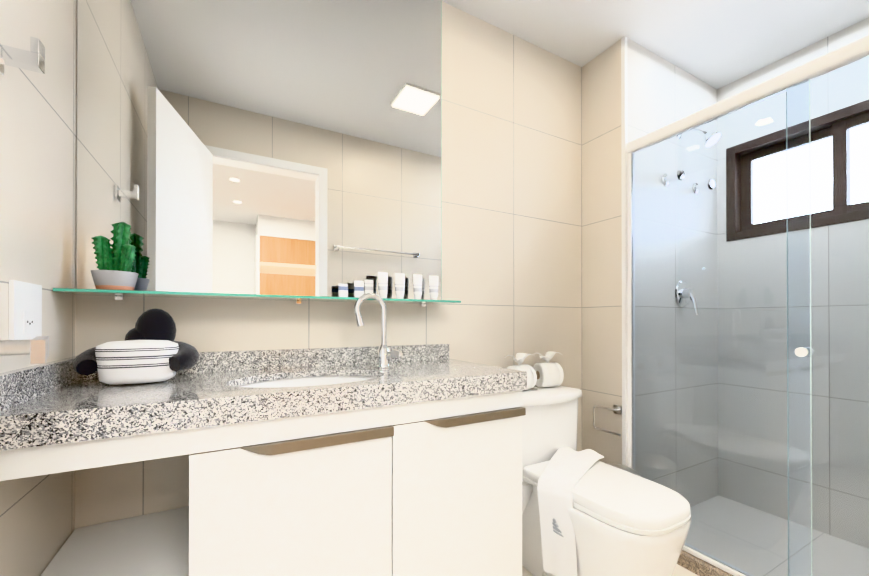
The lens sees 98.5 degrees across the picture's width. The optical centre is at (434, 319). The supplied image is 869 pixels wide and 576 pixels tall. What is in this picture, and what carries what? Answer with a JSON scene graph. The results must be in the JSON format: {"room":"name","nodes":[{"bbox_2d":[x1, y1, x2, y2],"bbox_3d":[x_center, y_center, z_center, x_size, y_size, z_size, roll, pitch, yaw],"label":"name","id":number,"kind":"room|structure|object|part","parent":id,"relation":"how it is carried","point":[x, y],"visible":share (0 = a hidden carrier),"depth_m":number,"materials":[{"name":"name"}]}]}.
{"room":"bathroom","nodes":[
{"label":"bathroom","id":0,"kind":"room"},
{"bbox_2d":[0,0,76,575],"bbox_3d":[-0.732,-0.174,0.424,0.120,2.420,1.595,0,0,-29],"label":"wall","id":1,"kind":"structure","parent":0,"point":[37,198],"depth_m":0.85,"materials":[{"name":"tile"}]},
{"bbox_2d":[0,37,44,74],"bbox_3d":[-0.768,-0.488,0.688,0.068,0.066,0.052,0,0,-29],"label":"robe hook","id":2,"kind":"object","parent":1,"relation":"attached to","point":[33,60],"visible":1,"depth_m":0.69,"materials":[{"name":"silver metal"}]},
{"bbox_2d":[0,336,48,363],"bbox_3d":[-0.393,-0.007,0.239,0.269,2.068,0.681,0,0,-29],"label":"towel bar","id":3,"kind":"object","parent":1,"relation":"in","point":[36,348],"depth_m":0.47,"materials":[{"name":"white"}]},
{"bbox_2d":[8,280,41,339],"bbox_3d":[-0.856,-0.018,0.786,0.010,0.120,0.124,0,0,-29],"label":"electrical outlet plate","id":4,"kind":"object","parent":1,"relation":"attached to","point":[25,310],"visible":0.98,"depth_m":0.77,"materials":[{"name":"white plastic"}]},
{"bbox_2d":[75,1,581,528],"bbox_3d":[-0.182,-0.169,1.566,2.180,2.420,0.120,0,0,-29],"label":"wall","id":5,"kind":"structure","parent":0,"point":[513,193],"depth_m":1.71,"materials":[{"name":"tile"}]},
{"bbox_2d":[53,288,460,306],"bbox_3d":[-0.448,-0.066,1.256,1.169,0.020,0.165,0,0,-29],"label":"glass shelf","id":6,"kind":"object","parent":5,"relation":"attached to","point":[119,294],"visible":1,"depth_m":1.12,"materials":[{"name":"teal glass"}]},
{"bbox_2d":[91,222,138,289],"bbox_3d":[-0.870,-0.174,1.020,0.100,0.194,0.100,0,0,-29],"label":"cactus pot","id":7,"kind":"object","parent":6,"relation":"on","point":[117,274],"visible":0.96,"depth_m":1.01,"materials":[{"name":"concrete"}]},
{"bbox_2d":[338,283,347,296],"bbox_3d":[-0.330,-0.103,1.353,0.035,0.055,0.014,0,0,-34],"label":"sachet","id":8,"kind":"object","parent":6,"relation":"on","point":[342,290],"visible":0.81,"depth_m":1.35,"materials":[{"name":"white plastic"}]},
{"bbox_2d":[354,280,363,296],"bbox_3d":[-0.278,-0.110,1.376,0.035,0.068,0.015,0,0,-29],"label":"sachet","id":9,"kind":"object","parent":6,"relation":"on","point":[358,288],"visible":0.81,"depth_m":1.37,"materials":[{"name":"white plastic"}]},
{"bbox_2d":[364,280,373,293],"bbox_3d":[-0.247,-0.113,1.410,0.035,0.075,0.014,0,0,-29],"label":"sachet","id":10,"kind":"object","parent":6,"relation":"on","point":[368,286],"visible":0.67,"depth_m":1.40,"materials":[{"name":"white plastic"}]},
{"bbox_2d":[378,272,387,297],"bbox_3d":[-0.194,-0.128,1.411,0.042,0.104,0.029,0,0,-29],"label":"tube","id":11,"kind":"object","parent":6,"relation":"on","point":[382,284],"visible":0.81,"depth_m":1.40,"materials":[{"name":"white plastic"}]},
{"bbox_2d":[395,273,404,298],"bbox_3d":[-0.134,-0.127,1.446,0.042,0.104,0.029,0,0,-29],"label":"tube","id":12,"kind":"object","parent":6,"relation":"on","point":[399,285],"visible":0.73,"depth_m":1.44,"materials":[{"name":"white plastic"}]},
{"bbox_2d":[413,274,421,298],"bbox_3d":[-0.066,-0.127,1.478,0.042,0.104,0.029,0,0,-29],"label":"tube","id":13,"kind":"object","parent":6,"relation":"on","point":[417,285],"visible":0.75,"depth_m":1.47,"materials":[{"name":"white plastic"}]},
{"bbox_2d":[429,275,438,299],"bbox_3d":[-0.003,-0.127,1.520,0.042,0.104,0.029,0,0,-29],"label":"tube","id":14,"kind":"object","parent":6,"relation":"on","point":[433,287],"visible":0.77,"depth_m":1.51,"materials":[{"name":"white plastic"}]},
{"bbox_2d":[76,0,441,299],"bbox_3d":[-0.485,-0.731,1.330,1.173,1.291,0.005,0,0,-29],"label":"mirror","id":15,"kind":"object","parent":5,"relation":"attached to","point":[279,147],"visible":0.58,"depth_m":1.27,"materials":[{"name":"silver mirror"}]},
{"bbox_2d":[582,39,621,464],"bbox_3d":[0.861,-0.168,1.993,0.060,2.420,0.371,0,0,-29],"label":"wall","id":16,"kind":"structure","parent":0,"point":[601,251],"depth_m":1.93,"materials":[{"name":"tile"}]},
{"bbox_2d":[593,405,621,436],"bbox_3d":[0.868,0.493,1.876,0.036,0.141,0.151,0,0,-29],"label":"paper holder","id":17,"kind":"object","parent":16,"relation":"attached to","point":[616,409],"visible":0.98,"depth_m":1.86,"materials":[{"name":"silver metal"}]},
{"bbox_2d":[442,0,868,88],"bbox_3d":[0.606,-1.431,1.162,3.170,0.100,1.595,0,0,-29],"label":"ceiling","id":18,"kind":"structure","parent":0,"point":[716,44],"depth_m":1.76,"materials":[{"name":"white paint"}]},
{"bbox_2d":[627,38,717,506],"bbox_3d":[1.335,-0.167,2.096,0.990,2.420,0.100,0,0,-29],"label":"wall","id":19,"kind":"structure","parent":0,"point":[662,92],"depth_m":2.01,"materials":[{"name":"tile"}]},
{"bbox_2d":[621,36,627,465],"bbox_3d":[0.927,-0.167,1.822,0.020,2.418,0.020,0,0,-29],"label":"trim","id":20,"kind":"structure","parent":19,"relation":"attached to","point":[624,135],"depth_m":1.82,"materials":[{"name":"white plastic"}]},
{"bbox_2d":[661,169,684,185],"bbox_3d":[1.239,-0.740,1.939,0.068,0.068,0.088,0,0,-29],"label":"handle","id":21,"kind":"object","parent":19,"relation":"in","point":[665,176],"depth_m":1.92,"materials":[{"name":"silver metal"}]},
{"bbox_2d":[674,281,697,314],"bbox_3d":[1.370,-0.120,2.021,0.144,0.188,0.066,0,0,-29],"label":"shower mixer","id":22,"kind":"object","parent":19,"relation":"attached to","point":[681,301],"depth_m":2.02,"materials":[{"name":"silver metal"}]},
{"bbox_2d":[676,128,720,146],"bbox_3d":[1.389,-0.966,1.965,0.092,0.148,0.188,0,0,-29],"label":"shower head","id":23,"kind":"object","parent":19,"relation":"attached to","point":[704,134],"depth_m":1.92},
{"bbox_2d":[692,179,714,194],"bbox_3d":[1.498,-0.743,2.081,0.068,0.068,0.088,0,0,-29],"label":"handle","id":24,"kind":"object","parent":19,"relation":"in","point":[708,185],"depth_m":2.06,"materials":[{"name":"silver metal"}]},
{"bbox_2d":[522,495,868,575],"bbox_3d":[0.606,1.089,1.151,3.170,0.100,1.595,0,0,-29],"label":"floor","id":25,"kind":"structure","parent":0,"point":[743,530],"depth_m":1.73,"materials":[{"name":"tile"}]},
{"bbox_2d":[0,344,526,575],"bbox_3d":[-0.352,0.570,1.120,1.213,0.937,0.488,0,0,-29],"label":"bathroom vanity","id":26,"kind":"object","parent":25,"relation":"on","point":[345,461],"visible":1,"depth_m":0.93,"materials":[{"name":"grey stone"}]},
{"bbox_2d":[0,344,526,450],"bbox_3d":[-0.352,0.163,1.122,1.213,0.122,0.488,0,0,-29],"label":"countertop","id":27,"kind":"structure","parent":26,"relation":"on","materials":[{"name":"grey stone"}]},
{"bbox_2d":[72,308,199,384],"bbox_3d":[-0.780,0.066,0.998,0.263,0.196,0.171,0,0,-29],"label":"bundle","id":28,"kind":"object","parent":27,"relation":"on","point":[149,349],"visible":1,"depth_m":0.95,"materials":[{"name":"black"}]},
{"bbox_2d":[237,376,375,387],"bbox_3d":[-0.354,0.254,1.076,0.499,0.134,0.355,0,0,-29],"label":"basin","id":29,"kind":"object","parent":27,"relation":"in","point":[266,381],"depth_m":1.20,"materials":[{"name":"white ceramic"}]},
{"bbox_2d":[354,293,402,367],"bbox_3d":[-0.193,0.037,1.288,0.164,0.258,0.083,0,0,-29],"label":"faucet","id":30,"kind":"object","parent":27,"relation":"on","point":[385,355],"visible":1,"depth_m":1.29,"materials":[{"name":"silver metal"}]},
{"bbox_3d":[-0.117,0.610,1.004,0.907,0.651,0.018,0,0,-29],"label":"door","id":31,"kind":"part","parent":26,"relation":"part of","materials":[{"name":"white paint"}]},
{"bbox_2d":[522,385,690,575],"bbox_3d":[0.566,0.679,1.475,0.443,0.724,0.734,0,0,-29],"label":"toilet","id":32,"kind":"object","parent":25,"relation":"on","point":[586,512],"visible":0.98,"depth_m":1.31,"materials":[{"name":"white ceramic"}]},
{"bbox_2d":[506,353,536,390],"bbox_3d":[0.382,0.236,1.685,0.127,0.165,0.126,0,0,-29],"label":"paper roll","id":33,"kind":"object","parent":32,"relation":"on","point":[519,358],"visible":0.6,"depth_m":1.66,"materials":[{"name":"white paper"}]},
{"bbox_2d":[533,351,563,386],"bbox_3d":[0.538,0.236,1.781,0.144,0.165,0.131,0,0,-29],"label":"paper roll","id":34,"kind":"object","parent":32,"relation":"on","point":[549,374],"visible":0.92,"depth_m":1.74,"materials":[{"name":"white paper"}]},
{"bbox_3d":[0.453,0.518,1.714,0.395,0.322,0.205,0,0,-29],"label":"tank","id":35,"kind":"part","parent":32,"relation":"part of","materials":[{"name":"white ceramic"}]},
{"bbox_3d":[0.461,0.337,1.700,0.412,0.038,0.241,0,0,-29],"label":"lid","id":36,"kind":"part","parent":32,"relation":"part of","materials":[{"name":"white ceramic"}]},
{"bbox_2d":[537,447,603,575],"bbox_3d":[0.545,0.730,1.492,0.428,0.341,0.334,0,0,-29],"label":"towel","id":37,"kind":"object","parent":32,"relation":"hanging from","point":[566,476],"depth_m":1.34,"materials":[{"name":"white fabric"}]},
{"bbox_3d":[0.628,0.800,1.393,0.352,0.402,0.530,0,0,-29],"label":"seat","id":38,"kind":"part","parent":32,"relation":"part of","materials":[{"name":"white ceramic"}]},
{"bbox_2d":[606,463,640,476],"bbox_3d":[0.845,0.858,1.715,0.190,0.366,0.207,0,0,-29],"label":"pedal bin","id":39,"kind":"object","parent":25,"relation":"on","point":[626,468],"visible":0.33,"depth_m":1.71,"materials":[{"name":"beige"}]},
{"bbox_2d":[677,550,732,575],"bbox_3d":[1.217,1.011,1.341,0.092,0.058,1.100,0,0,-29],"label":"shower curb","id":40,"kind":"object","parent":25,"relation":"on","point":[693,564],"depth_m":1.52,"materials":[{"name":"brown stone"}]},
{"bbox_2d":[627,35,868,575],"bbox_3d":[1.222,0.057,1.348,0.058,1.846,1.098,0,0,-29],"label":"shower enclosure","id":41,"kind":"object","parent":40,"relation":"on","point":[840,58],"visible":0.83,"depth_m":1.39,"materials":[{"name":"clear glass"}]},
{"bbox_3d":[1.262,0.110,1.277,0.056,0.032,0.032,0,0,-29],"label":"knob","id":42,"kind":"part","parent":41,"relation":"part of","materials":[{"name":"white plastic"}]},
{"bbox_2d":[717,17,868,548],"bbox_3d":[2.010,-0.168,1.769,0.120,2.420,1.322,0,0,-29],"label":"wall","id":43,"kind":"structure","parent":0,"point":[845,36],"depth_m":1.92,"materials":[{"name":"tile"}]},
{"bbox_2d":[726,99,868,241],"bbox_3d":[1.971,-0.731,1.817,0.104,0.545,0.910,0,0,-29],"label":"window","id":44,"kind":"structure","parent":43,"relation":"in","point":[855,111],"depth_m":1.94,"materials":[{"name":"brown wood"}]},
{"label":"outside","id":45,"kind":"structure","parent":0,"visible":0},
{"bbox_2d":[753,124,868,223],"bbox_3d":[2.505,-0.857,2.002,0.010,3.000,3.900,0,0,-29],"label":"sky","id":46,"kind":"structure","parent":45,"point":[780,161],"depth_m":2.34,"materials":[{"name":"white"}]}
]}

